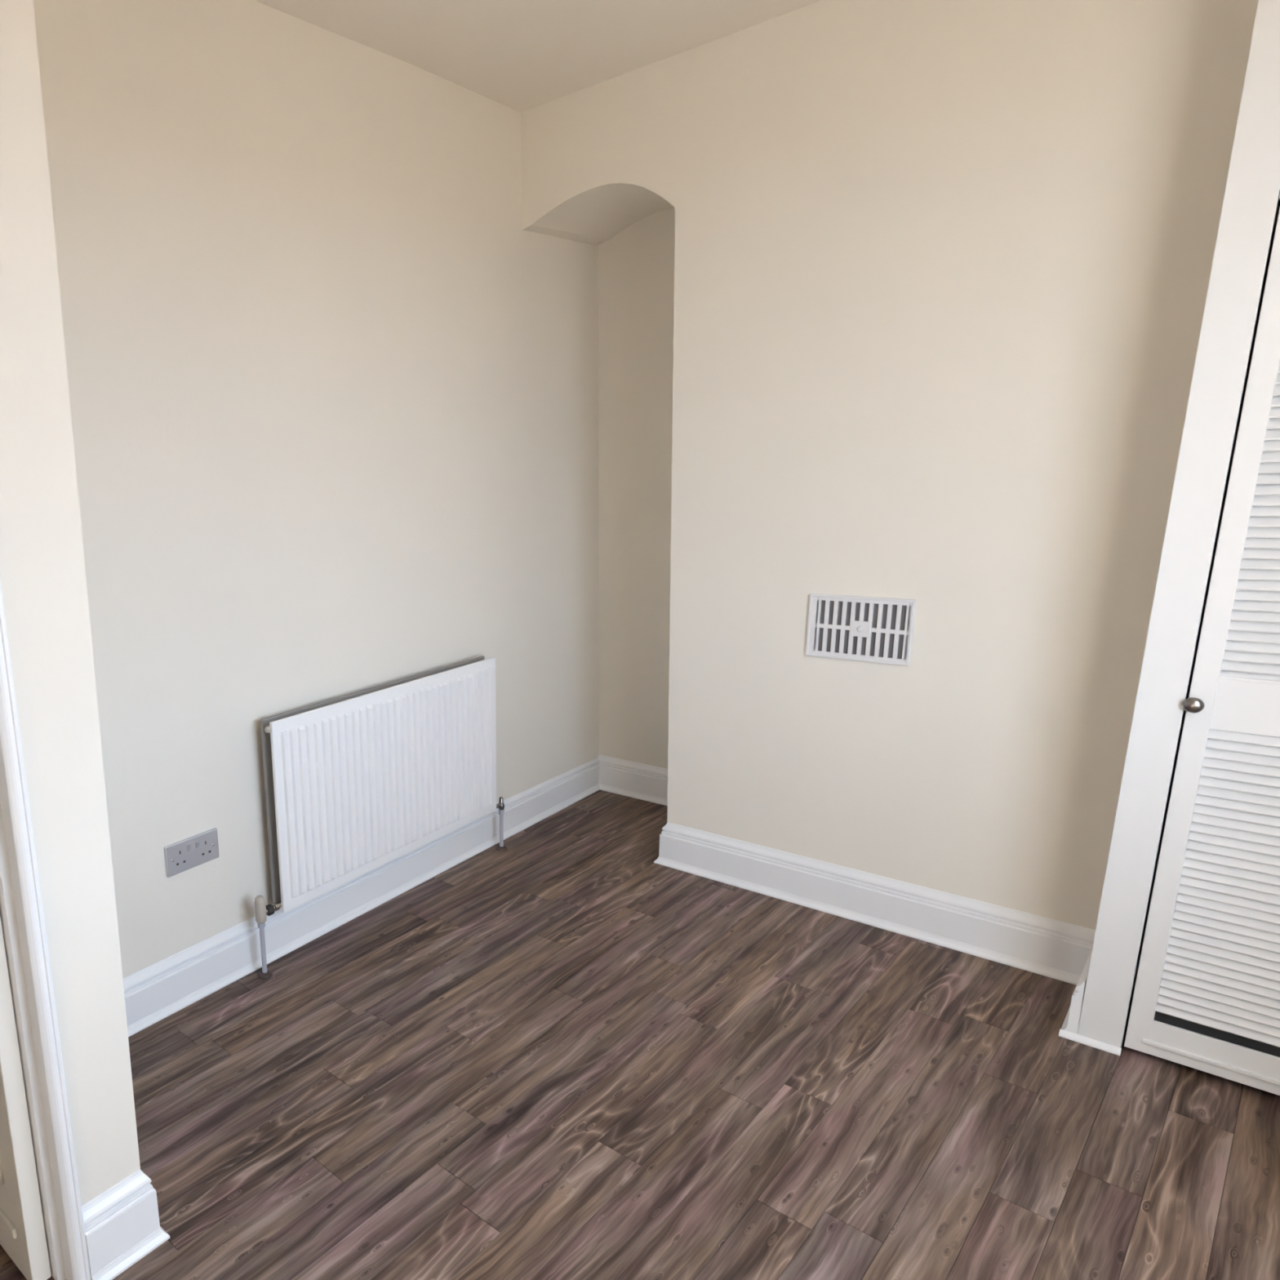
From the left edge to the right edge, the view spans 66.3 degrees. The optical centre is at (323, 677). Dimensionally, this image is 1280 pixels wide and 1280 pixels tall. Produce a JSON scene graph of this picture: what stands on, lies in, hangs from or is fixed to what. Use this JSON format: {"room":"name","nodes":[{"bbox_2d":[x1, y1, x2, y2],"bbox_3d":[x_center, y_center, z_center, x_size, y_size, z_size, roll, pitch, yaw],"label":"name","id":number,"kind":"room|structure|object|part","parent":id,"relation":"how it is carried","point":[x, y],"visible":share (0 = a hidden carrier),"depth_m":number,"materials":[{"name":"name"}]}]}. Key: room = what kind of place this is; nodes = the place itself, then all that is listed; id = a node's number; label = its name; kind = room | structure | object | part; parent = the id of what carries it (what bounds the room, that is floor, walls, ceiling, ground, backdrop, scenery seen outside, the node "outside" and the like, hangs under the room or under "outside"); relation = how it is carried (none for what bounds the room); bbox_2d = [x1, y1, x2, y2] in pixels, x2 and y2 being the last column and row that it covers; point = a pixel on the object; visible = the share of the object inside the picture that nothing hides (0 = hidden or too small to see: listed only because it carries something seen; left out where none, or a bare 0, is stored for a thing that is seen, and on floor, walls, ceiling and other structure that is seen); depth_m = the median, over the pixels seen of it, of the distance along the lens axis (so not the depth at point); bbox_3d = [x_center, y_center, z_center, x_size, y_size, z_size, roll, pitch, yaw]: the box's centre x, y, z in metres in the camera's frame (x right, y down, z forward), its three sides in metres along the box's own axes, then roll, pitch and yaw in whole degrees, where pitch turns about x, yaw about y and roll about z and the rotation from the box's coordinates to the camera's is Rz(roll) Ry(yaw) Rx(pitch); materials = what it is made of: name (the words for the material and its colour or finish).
{"room":"empty bedroom","nodes":[
{"label":"empty bedroom","id":0,"kind":"room"},
{"bbox_2d":[32,0,599,977],"bbox_3d":[0.155,-0.534,2.914,2.844,2.698,0.067,-15,17,-42],"label":"wall","id":1,"kind":"structure","parent":0,"point":[334,405],"depth_m":2.60,"materials":[{"name":"paint"}]},
{"bbox_2d":[164,827,219,877],"bbox_3d":[-0.370,0.493,2.553,0.178,0.090,0.014,-15,17,-42],"label":"wall socket","id":2,"kind":"object","parent":1,"relation":"attached to","point":[193,851],"visible":1,"depth_m":2.55,"materials":[{"name":"plastic"}]},
{"bbox_2d":[186,844,191,851],"bbox_3d":[-0.378,0.478,2.536,0.011,0.018,0.005,-15,17,-42],"label":"rocker switch","id":3,"kind":"object","parent":2,"relation":"attached to","point":[188,846],"depth_m":2.54,"materials":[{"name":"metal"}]},
{"bbox_2d":[195,841,199,848],"bbox_3d":[-0.358,0.473,2.555,0.011,0.018,0.005,-15,17,-42],"label":"rocker switch","id":4,"kind":"object","parent":2,"relation":"attached to","point":[197,843],"depth_m":2.55,"materials":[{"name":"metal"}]},
{"bbox_2d":[123,757,599,1036],"bbox_3d":[0.235,0.692,3.162,2.824,0.153,0.033,-15,17,-42],"label":"baseboard","id":5,"kind":"structure","parent":1,"relation":"attached to","point":[153,993],"depth_m":2.93,"materials":[{"name":"white wood"}]},
{"bbox_2d":[254,655,507,978],"bbox_3d":[0.222,0.401,3.048,1.248,0.772,0.097,-15,17,-42],"label":"radiator","id":6,"kind":"object","parent":1,"relation":"attached to","point":[356,783],"visible":1,"depth_m":2.91,"materials":[{"name":"metal"}]},
{"bbox_3d":[0.217,0.310,3.045,1.066,0.594,0.012,-15,17,-42],"label":"panel","id":7,"kind":"part","parent":6,"relation":"part of","materials":[{"name":"white metal"}]},
{"bbox_2d":[253,0,822,112],"bbox_3d":[0.055,-1.560,1.464,4.689,0.001,3.820,-15,17,-42],"label":"ceiling","id":8,"kind":"structure","parent":0,"point":[521,55],"depth_m":2.59,"materials":[{"name":"paint"}]},
{"bbox_2d":[597,206,675,768],"bbox_3d":[2.027,-0.639,2.961,0.001,2.698,3.050,-15,17,-42],"label":"wall","id":9,"kind":"structure","parent":0,"point":[636,266],"depth_m":3.72,"materials":[{"name":"paint"}]},
{"bbox_2d":[0,790,1279,1279],"bbox_3d":[0.105,1.018,2.145,4.689,0.012,3.814,-15,17,-42],"label":"floor","id":10,"kind":"structure","parent":0,"point":[564,1052],"depth_m":2.07,"materials":[{"name":"brown laminate"}]},
{"bbox_2d":[0,0,140,1206],"bbox_3d":[-1.231,-0.067,1.192,1.705,2.698,0.657,-15,17,-42],"label":"wall pier","id":11,"kind":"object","parent":10,"relation":"on","point":[43,580],"visible":0.71,"depth_m":1.49,"materials":[{"name":"paint"}]},
{"bbox_2d":[0,753,71,1279],"bbox_3d":[-0.839,0.212,1.250,0.820,2.050,0.128,-15,17,-42],"label":"trim","id":12,"kind":"structure","parent":11,"relation":"attached to","point":[11,912],"depth_m":1.60,"materials":[{"name":"white wood"}]},
{"bbox_2d":[0,915,51,1279],"bbox_3d":[-0.838,0.121,1.741,0.048,1.992,0.766,-15,17,-42],"label":"door","id":13,"kind":"structure","parent":12,"relation":"attached to","point":[22,1229],"depth_m":1.65,"materials":[{"name":"paint"}]},
{"bbox_3d":[-0.704,0.599,1.703,0.010,0.680,0.260,-15,17,-42],"label":"panel moulding","id":14,"kind":"part","parent":13,"relation":"part of","materials":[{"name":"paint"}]},
{"bbox_2d":[0,580,90,1279],"bbox_3d":[-0.502,0.141,1.462,0.030,2.060,0.018,-15,17,-42],"label":"trim","id":15,"kind":"structure","parent":11,"relation":"attached to","point":[11,746],"depth_m":1.53,"materials":[{"name":"white wood"}]},
{"bbox_2d":[81,1168,169,1279],"bbox_3d":[-0.600,1.006,1.962,0.164,0.161,0.670,-15,17,-42],"label":"baseboard","id":16,"kind":"object","parent":11,"relation":"attached to","point":[122,1224],"visible":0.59,"depth_m":1.73,"materials":[{"name":"white wood"}]},
{"bbox_2d":[1058,0,1279,1095],"bbox_3d":[2.136,-0.382,1.821,0.344,2.658,0.711,-15,17,-42],"label":"wardrobe","id":17,"kind":"object","parent":10,"relation":"on","point":[1206,994],"depth_m":1.96,"materials":[{"name":"paint"}]},
{"bbox_3d":[1.892,0.060,1.969,0.023,0.035,0.035,-15,17,-42],"label":"knob","id":18,"kind":"part","parent":17,"relation":"part of","materials":[{"name":"silver metal"}]},
{"bbox_3d":[2.084,0.015,1.792,0.035,1.865,0.543,-15,17,-42],"label":"door","id":19,"kind":"part","parent":17,"relation":"part of","materials":[{"name":"white wood"}]},
{"bbox_3d":[2.116,0.895,1.979,0.008,0.012,0.492,-15,17,-42],"label":"moulding","id":20,"kind":"part","parent":17,"relation":"part of","materials":[{"name":"white wood"}]},
{"bbox_2d":[520,0,1279,998],"bbox_3d":[1.918,-0.574,2.702,0.587,2.698,2.816,-15,17,-42],"label":"wall","id":21,"kind":"structure","parent":0,"point":[942,268],"depth_m":2.51,"materials":[{"name":"paint"}]},
{"bbox_2d":[598,754,1095,985],"bbox_3d":[1.659,0.593,3.268,0.590,0.158,1.822,-15,17,-42],"label":"baseboard","id":22,"kind":"structure","parent":21,"relation":"attached to","point":[1053,948],"depth_m":2.83,"materials":[{"name":"white wood"}]},
{"bbox_2d":[805,593,916,666],"bbox_3d":[1.602,-0.146,2.713,0.016,0.195,0.283,-15,17,-42],"label":"air vent","id":23,"kind":"object","parent":21,"relation":"in","point":[873,629],"visible":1,"depth_m":2.71,"materials":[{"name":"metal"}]},
{"bbox_3d":[1.603,-0.144,2.706,0.008,0.017,0.017,-15,17,-42],"label":"slide knob","id":24,"kind":"part","parent":23,"relation":"part of","materials":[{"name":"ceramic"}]},
{"bbox_3d":[1.608,-0.145,2.711,0.008,0.048,0.056,-15,17,-42],"label":"plate","id":25,"kind":"part","parent":23,"relation":"part of","materials":[{"name":"plastic"}]},
{"bbox_3d":[1.609,-0.146,2.711,0.006,0.012,0.240,-15,17,-42],"label":"rail","id":26,"kind":"part","parent":23,"relation":"part of","materials":[{"name":"plastic"}]}
]}

